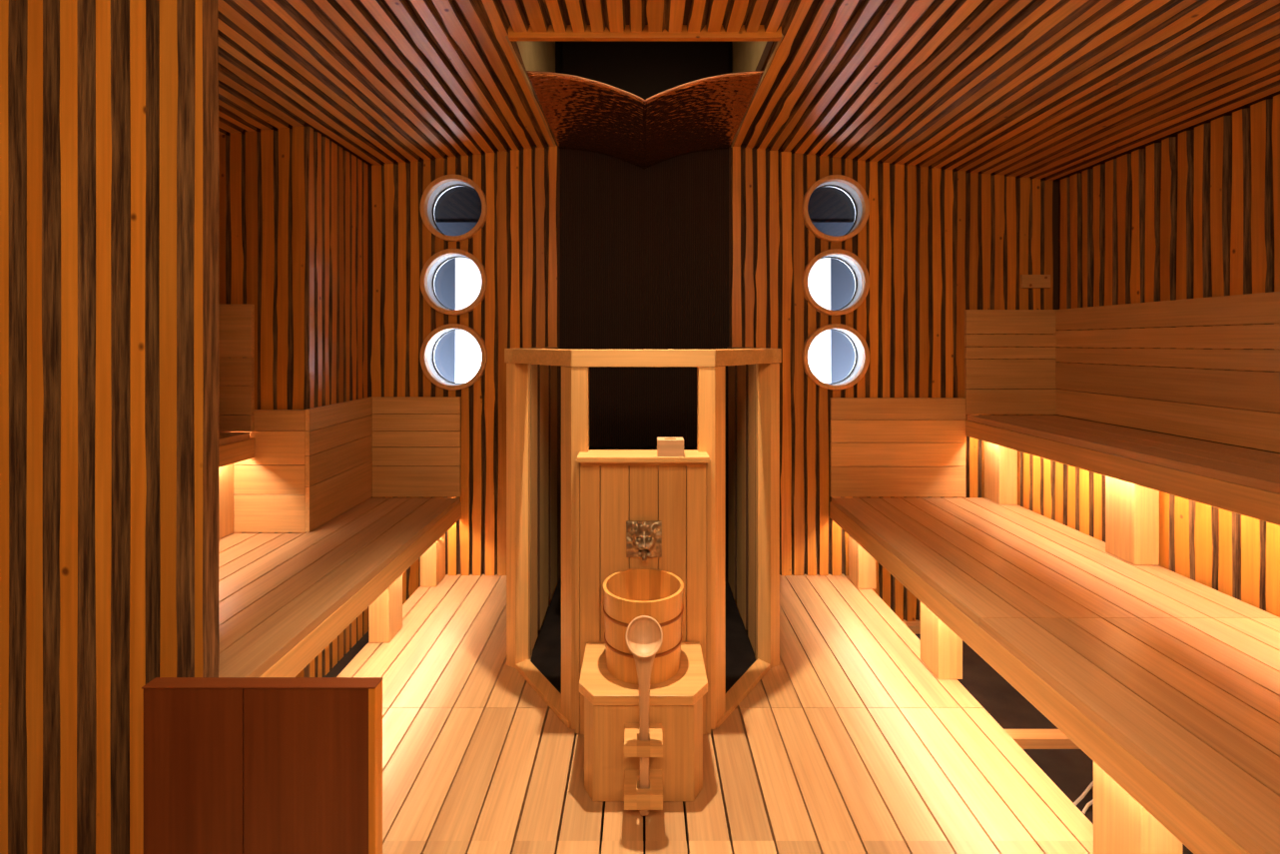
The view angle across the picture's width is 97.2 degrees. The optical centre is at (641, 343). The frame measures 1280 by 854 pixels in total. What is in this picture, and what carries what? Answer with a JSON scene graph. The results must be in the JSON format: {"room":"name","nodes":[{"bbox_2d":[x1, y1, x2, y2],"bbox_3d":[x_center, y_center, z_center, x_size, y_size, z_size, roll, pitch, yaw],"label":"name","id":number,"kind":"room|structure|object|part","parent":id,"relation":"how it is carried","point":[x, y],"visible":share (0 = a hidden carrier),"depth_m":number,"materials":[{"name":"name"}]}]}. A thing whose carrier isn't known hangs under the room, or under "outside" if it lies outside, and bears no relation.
{"room":"sauna","nodes":[
{"label":"sauna","id":0,"kind":"room"},
{"bbox_2d":[0,0,219,853],"bbox_3d":[-1.777,0.215,1.192,1.769,2.750,0.085,0,0,0],"label":"wall","id":1,"kind":"structure","parent":0,"point":[110,160],"depth_m":1.15,"materials":[{"name":"brown wood"}]},
{"bbox_2d":[218,122,368,676],"bbox_3d":[-1.958,0.190,2.859,0.883,2.800,0.602,0,0,0],"label":"wall","id":2,"kind":"structure","parent":0,"point":[294,201],"depth_m":2.57,"materials":[{"name":"brown wood"}]},
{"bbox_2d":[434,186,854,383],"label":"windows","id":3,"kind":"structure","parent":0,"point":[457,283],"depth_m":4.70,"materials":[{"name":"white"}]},
{"bbox_2d":[505,33,783,147],"bbox_3d":[0.010,-1.430,2.620,1.060,0.660,1.240,0,0,0],"label":"frame","id":4,"kind":"structure","parent":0,"point":[643,69],"depth_m":3.08,"materials":[{"name":"copper"},{"name":"wood"}]},
{"bbox_2d":[526,70,763,169],"bbox_3d":[0.012,-1.033,2.712,0.952,0.124,0.895,0,0,0],"label":"canopy","id":5,"kind":"object","parent":4,"relation":"attached to","point":[582,114],"visible":1,"depth_m":2.60,"materials":[{"name":"brown"}]},
{"bbox_2d":[366,143,1058,627],"bbox_3d":[0.042,0.190,3.195,4.917,2.800,0.110,0,0,0],"label":"wall","id":6,"kind":"structure","parent":0,"point":[935,245],"depth_m":3.14,"materials":[{"name":"brown wood"}]},
{"bbox_2d":[419,174,487,241],"bbox_3d":[-1.045,-0.752,3.193,0.368,0.368,0.154,0,0,0],"label":"window","id":7,"kind":"structure","parent":6,"relation":"in","point":[436,188],"depth_m":3.12,"materials":[{"name":"brown wood"}]},
{"bbox_2d":[419,248,487,315],"bbox_3d":[-1.045,-0.342,3.193,0.368,0.368,0.154,0,0,0],"label":"window","id":8,"kind":"structure","parent":6,"relation":"in","point":[430,268],"depth_m":3.12,"materials":[{"name":"brown wood"}]},
{"bbox_2d":[419,323,487,390],"bbox_3d":[-1.045,0.074,3.193,0.368,0.368,0.154,0,0,0],"label":"window","id":9,"kind":"structure","parent":6,"relation":"in","point":[427,349],"depth_m":3.12,"materials":[{"name":"brown wood"}]},
{"bbox_2d":[802,174,869,241],"bbox_3d":[1.076,-0.750,3.193,0.368,0.368,0.154,0,0,0],"label":"window","id":10,"kind":"structure","parent":6,"relation":"in","point":[852,188],"depth_m":3.12,"materials":[{"name":"brown wood"}]},
{"bbox_2d":[802,248,869,315],"bbox_3d":[1.076,-0.340,3.193,0.368,0.368,0.154,0,0,0],"label":"window","id":11,"kind":"structure","parent":6,"relation":"in","point":[860,272],"depth_m":3.12,"materials":[{"name":"brown wood"}]},
{"bbox_2d":[802,323,869,390],"bbox_3d":[1.076,0.074,3.193,0.368,0.368,0.154,0,0,0],"label":"window","id":12,"kind":"structure","parent":6,"relation":"in","point":[862,352],"depth_m":3.12,"materials":[{"name":"brown wood"}]},
{"bbox_2d":[902,619,920,634],"bbox_3d":[1.750,1.567,3.125,1.100,0.045,0.070,0,0,0],"label":"trim","id":13,"kind":"structure","parent":6,"relation":"attached to","point":[915,626],"depth_m":3.09,"materials":[{"name":"brown wood"}]},
{"bbox_2d":[1020,274,1050,288],"bbox_3d":[2.183,-0.345,3.129,0.157,0.074,0.020,0,0,0],"label":"wall plate","id":14,"kind":"object","parent":6,"relation":"attached to","point":[1026,281],"visible":1,"depth_m":3.12,"materials":[{"name":"brown wood"}]},
{"bbox_2d":[336,574,1093,853],"bbox_3d":[0.014,1.306,1.680,2.393,0.032,2.960,0,0,0],"label":"floor","id":15,"kind":"structure","parent":0,"point":[851,743],"depth_m":1.77,"materials":[{"name":"brown wood"}]},
{"bbox_2d":[141,676,382,853],"bbox_3d":[-0.714,0.964,1.065,0.435,0.650,0.032,0,0,0],"label":"partition panel","id":16,"kind":"object","parent":15,"relation":"on","point":[233,765],"visible":1,"depth_m":1.05,"materials":[{"name":"red wood"}]},
{"bbox_2d":[218,396,461,676],"bbox_3d":[-1.643,0.793,2.194,1.275,0.993,1.888,0,0,0],"label":"bench","id":17,"kind":"object","parent":15,"relation":"on","point":[284,598],"visible":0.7,"depth_m":2.54,"materials":[{"name":"brown wood"}]},
{"bbox_2d":[218,304,254,538],"bbox_3d":[-2.010,0.337,1.892,0.541,1.025,1.284,0,0,0],"label":"bench","id":18,"kind":"object","parent":17,"relation":"on","point":[236,321],"visible":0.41,"depth_m":2.51,"materials":[{"name":"brown wood"}]},
{"bbox_3d":[-1.881,0.636,2.467,0.097,0.426,0.134,0,0,0],"label":"leg","id":19,"kind":"part","parent":18,"relation":"part of","materials":[{"name":"brown wood"}]},
{"bbox_3d":[-2.010,0.408,1.880,0.534,0.028,1.259,0,0,0],"label":"seat","id":20,"kind":"part","parent":18,"relation":"part of","materials":[{"name":"brown wood"}]},
{"bbox_3d":[-2.010,0.108,2.524,0.539,0.567,0.020,0,0,0],"label":"backrest","id":21,"kind":"part","parent":18,"relation":"part of","materials":[{"name":"brown wood"}]},
{"bbox_3d":[-1.898,0.574,2.546,0.764,0.548,0.020,0,0,0],"label":"backrest","id":22,"kind":"part","parent":17,"relation":"part of","materials":[{"name":"brown wood"}]},
{"bbox_3d":[-1.643,0.864,2.183,1.270,0.028,1.865,0,0,0],"label":"seat","id":23,"kind":"part","parent":17,"relation":"part of","materials":[{"name":"brown wood"}]},
{"bbox_3d":[-1.505,0.572,2.837,0.020,0.551,0.602,0,0,0],"label":"backrest","id":24,"kind":"part","parent":17,"relation":"part of","materials":[{"name":"brown wood"}]},
{"bbox_3d":[-1.134,1.084,2.500,0.088,0.410,0.140,0,0,0],"label":"leg","id":25,"kind":"part","parent":17,"relation":"part of","materials":[{"name":"brown wood"}]},
{"bbox_3d":[-1.250,0.572,3.128,0.486,0.551,0.020,0,0,0],"label":"backrest","id":26,"kind":"part","parent":17,"relation":"part of","materials":[{"name":"brown wood"}]},
{"bbox_3d":[-1.134,1.084,3.060,0.088,0.410,0.140,0,0,0],"label":"leg","id":27,"kind":"part","parent":17,"relation":"part of","materials":[{"name":"brown wood"}]},
{"bbox_2d":[504,347,781,733],"bbox_3d":[0.004,0.654,2.469,1.112,1.269,1.338,0,0,0],"label":"enclosure","id":28,"kind":"object","parent":15,"relation":"on","point":[602,489],"visible":0.9,"depth_m":1.94,"materials":[{"name":"brown wood"}]},
{"bbox_3d":[-0.501,0.683,2.282,0.085,1.211,0.086,0,0,0],"label":"post","id":29,"kind":"part","parent":28,"relation":"part of","materials":[{"name":"brown wood"}]},
{"bbox_3d":[-0.470,0.049,2.496,0.249,0.057,1.290,0,0,-11],"label":"rail","id":30,"kind":"part","parent":28,"relation":"part of","materials":[{"name":"brown wood"}]},
{"bbox_3d":[-0.354,1.280,2.081,0.057,0.019,0.442,0,0,-36],"label":"rail","id":31,"kind":"part","parent":28,"relation":"part of","materials":[{"name":"brown wood"}]},
{"bbox_3d":[-0.231,0.683,1.927,0.099,1.211,0.084,0,0,0],"label":"post","id":32,"kind":"part","parent":28,"relation":"part of","materials":[{"name":"brown wood"}]},
{"bbox_3d":[0.004,0.049,1.909,0.481,0.058,0.052,0,0,0],"label":"rail","id":33,"kind":"part","parent":28,"relation":"part of","materials":[{"name":"brown wood"}]},
{"bbox_2d":[576,449,709,462],"bbox_3d":[0.004,0.371,1.863,0.426,0.018,0.125,0,0,0],"label":"shelf","id":34,"kind":"object","parent":28,"relation":"attached to","point":[582,455],"depth_m":1.80,"materials":[{"name":"brown wood"}]},
{"bbox_3d":[0.004,0.389,1.849,0.410,0.018,0.019,0,0,0],"label":"shelf moulding","id":35,"kind":"part","parent":28,"relation":"part of","materials":[{"name":"brown wood"}]},
{"bbox_3d":[0.004,0.837,1.872,0.418,0.904,0.024,0,0,0],"label":"panel","id":36,"kind":"part","parent":28,"relation":"part of","materials":[{"name":"brown wood"}]},
{"bbox_2d":[626,520,661,561],"bbox_3d":[0.007,0.642,1.827,0.117,0.117,0.065,0,0,0],"label":"spout","id":37,"kind":"object","parent":28,"relation":"attached to","point":[643,537],"visible":1,"depth_m":1.84,"materials":[{"name":"gold metal"}]},
{"bbox_3d":[0.007,0.681,1.824,0.016,0.031,0.051,0,0,0],"label":"spout","id":38,"kind":"part","parent":37,"relation":"part of","materials":[{"name":"gold metal"}]},
{"bbox_2d":[656,437,683,456],"bbox_3d":[0.092,0.336,1.836,0.085,0.052,0.064,0,0,0],"label":"wooden block","id":39,"kind":"object","parent":28,"relation":"on","point":[666,446],"visible":1,"depth_m":1.80,"materials":[{"name":"brown wood"}]},
{"bbox_3d":[0.239,0.683,1.927,0.099,1.211,0.084,0,0,0],"label":"post","id":40,"kind":"part","parent":28,"relation":"part of","materials":[{"name":"brown wood"}]},
{"bbox_3d":[0.362,1.280,2.081,0.057,0.019,0.442,0,0,36],"label":"rail","id":41,"kind":"part","parent":28,"relation":"part of","materials":[{"name":"brown wood"}]},
{"bbox_3d":[0.478,0.049,2.496,0.249,0.057,1.290,0,0,11],"label":"rail","id":42,"kind":"part","parent":28,"relation":"part of","materials":[{"name":"brown wood"}]},
{"bbox_3d":[0.509,0.683,2.282,0.085,1.211,0.086,0,0,0],"label":"post","id":43,"kind":"part","parent":28,"relation":"part of","materials":[{"name":"brown wood"}]},
{"bbox_2d":[589,446,696,449],"bbox_3d":[0.004,0.920,2.685,0.580,0.761,0.570,0,0,0],"label":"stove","id":44,"kind":"object","parent":15,"relation":"on","point":[590,447],"visible":0.02,"depth_m":2.92,"materials":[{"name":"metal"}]},
{"bbox_2d":[579,641,707,809],"bbox_3d":[0.004,1.135,1.677,0.374,0.308,0.361,0,0,0],"label":"stand","id":45,"kind":"object","parent":15,"relation":"on","point":[613,748],"visible":0.91,"depth_m":1.59,"materials":[{"name":"brown wood"}]},
{"bbox_2d":[603,568,683,683],"bbox_3d":[0.004,0.860,1.734,0.248,0.242,0.248,0,0,0],"label":"wooden bucket","id":46,"kind":"object","parent":45,"relation":"on","point":[628,594],"visible":0.79,"depth_m":1.66,"materials":[{"name":"brown wood"}]},
{"bbox_2d":[625,615,662,815],"bbox_3d":[0.006,1.008,1.516,0.101,0.540,0.063,0,0,0],"label":"ladle","id":47,"kind":"object","parent":45,"relation":"in","point":[644,634],"visible":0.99,"depth_m":1.53,"materials":[{"name":"brown wood"}]},
{"bbox_3d":[0.006,1.045,1.534,0.086,0.466,0.017,0,0,0],"label":"handle","id":48,"kind":"part","parent":47,"relation":"part of","materials":[{"name":"brown wood"}]},
{"bbox_2d":[625,615,662,657],"bbox_3d":[0.006,0.785,1.516,0.101,0.093,0.063,0,0,0],"label":"bowl","id":49,"kind":"object","parent":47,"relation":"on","point":[644,634],"depth_m":1.53,"materials":[{"name":"brown wood"}]},
{"bbox_2d":[829,397,1279,853],"bbox_3d":[1.513,0.795,1.794,0.939,0.988,2.688,0,0,0],"label":"bench","id":50,"kind":"object","parent":15,"relation":"on","point":[1168,681],"visible":0.99,"depth_m":1.70,"materials":[{"name":"brown wood"}]},
{"bbox_3d":[1.185,1.084,3.035,0.095,0.410,0.140,0,0,0],"label":"leg","id":51,"kind":"part","parent":50,"relation":"part of","materials":[{"name":"brown wood"}]},
{"bbox_3d":[1.418,0.575,3.128,0.744,0.546,0.020,0,0,0],"label":"backrest","id":52,"kind":"part","parent":50,"relation":"part of","materials":[{"name":"brown wood"}]},
{"bbox_3d":[1.185,1.084,2.236,0.095,0.410,0.140,0,0,0],"label":"leg","id":53,"kind":"part","parent":50,"relation":"part of","materials":[{"name":"brown wood"}]},
{"bbox_2d":[964,291,1279,564],"bbox_3d":[2.049,0.331,1.794,0.518,1.036,2.688,0,0,0],"label":"bench","id":54,"kind":"object","parent":50,"relation":"on","point":[1136,464],"visible":1,"depth_m":2.41,"materials":[{"name":"brown wood"}]},
{"bbox_3d":[1.936,0.636,3.049,0.096,0.426,0.137,0,0,0],"label":"leg","id":55,"kind":"part","parent":54,"relation":"part of","materials":[{"name":"brown wood"}]},
{"bbox_3d":[2.039,0.102,3.127,0.494,0.578,0.022,0,0,0],"label":"backrest","id":56,"kind":"part","parent":54,"relation":"part of","materials":[{"name":"brown wood"}]},
{"bbox_3d":[2.038,0.408,1.782,0.490,0.028,2.663,0,0,0],"label":"seat","id":57,"kind":"part","parent":54,"relation":"part of","materials":[{"name":"brown wood"}]},
{"bbox_3d":[1.936,0.636,2.232,0.096,0.426,0.137,0,0,0],"label":"leg","id":58,"kind":"part","parent":54,"relation":"part of","materials":[{"name":"brown wood"}]},
{"bbox_3d":[2.297,0.102,1.794,0.022,0.578,2.688,0,0,0],"label":"backrest","id":59,"kind":"part","parent":54,"relation":"part of","materials":[{"name":"brown wood"}]},
{"bbox_3d":[1.185,1.084,1.354,0.095,0.410,0.140,0,0,0],"label":"leg","id":60,"kind":"part","parent":50,"relation":"part of","materials":[{"name":"brown wood"}]},
{"bbox_2d":[217,0,1279,180],"bbox_3d":[0.000,-1.043,1.095,4.900,0.274,4.290,0,0,0],"label":"ceiling","id":61,"kind":"structure","parent":0,"point":[1052,90],"depth_m":2.11,"materials":[{"name":"brown wood"}]},
{"bbox_2d":[508,24,781,40],"bbox_3d":[0.010,-1.121,2.009,0.970,0.078,0.027,0,0,0],"label":"trim","id":62,"kind":"structure","parent":61,"relation":"attached to","point":[550,35],"depth_m":2.00,"materials":[{"name":"brown wood"}]},
{"bbox_2d":[321,627,1193,853],"bbox_3d":[0.000,1.640,1.045,5.200,0.100,4.290,0,0,0],"label":"floor","id":63,"kind":"structure","parent":0,"point":[1070,770],"depth_m":2.39,"materials":[{"name":"concrete"}]},
{"bbox_2d":[1073,780,1093,805],"bbox_3d":[1.643,1.583,2.041,0.372,0.011,0.014,0,0,-33],"label":"cable","id":64,"kind":"object","parent":63,"relation":"on","point":[1090,785],"visible":0.61,"depth_m":1.98,"materials":[{"name":"beige plastic"}]},
{"bbox_2d":[1081,798,1093,813],"bbox_3d":[1.642,1.583,1.984,0.343,0.011,0.023,0,0,-25],"label":"cable","id":65,"kind":"object","parent":63,"relation":"on","point":[1089,803],"visible":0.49,"depth_m":1.93,"materials":[{"name":"beige plastic"}]},
{"bbox_2d":[1004,728,1080,748],"bbox_3d":[1.605,1.409,2.011,0.770,0.037,0.052,0,0,0],"label":"joist","id":66,"kind":"object","parent":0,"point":[1025,738],"visible":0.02,"depth_m":1.99,"materials":[{"name":"brown wood"}]},
{"bbox_2d":[1017,450,1279,617],"bbox_3d":[2.035,1.040,1.720,0.070,1.100,2.840,0,0,0],"label":"wall","id":67,"kind":"structure","parent":0,"point":[1236,555],"depth_m":2.06,"materials":[{"name":"brown wood"}]},
{"bbox_2d":[1058,90,1279,453],"bbox_3d":[2.370,0.190,1.095,0.120,2.800,4.190,0,0,0],"label":"wall","id":68,"kind":"structure","parent":0,"point":[1193,212],"depth_m":2.43,"materials":[{"name":"brown wood"}]}
]}

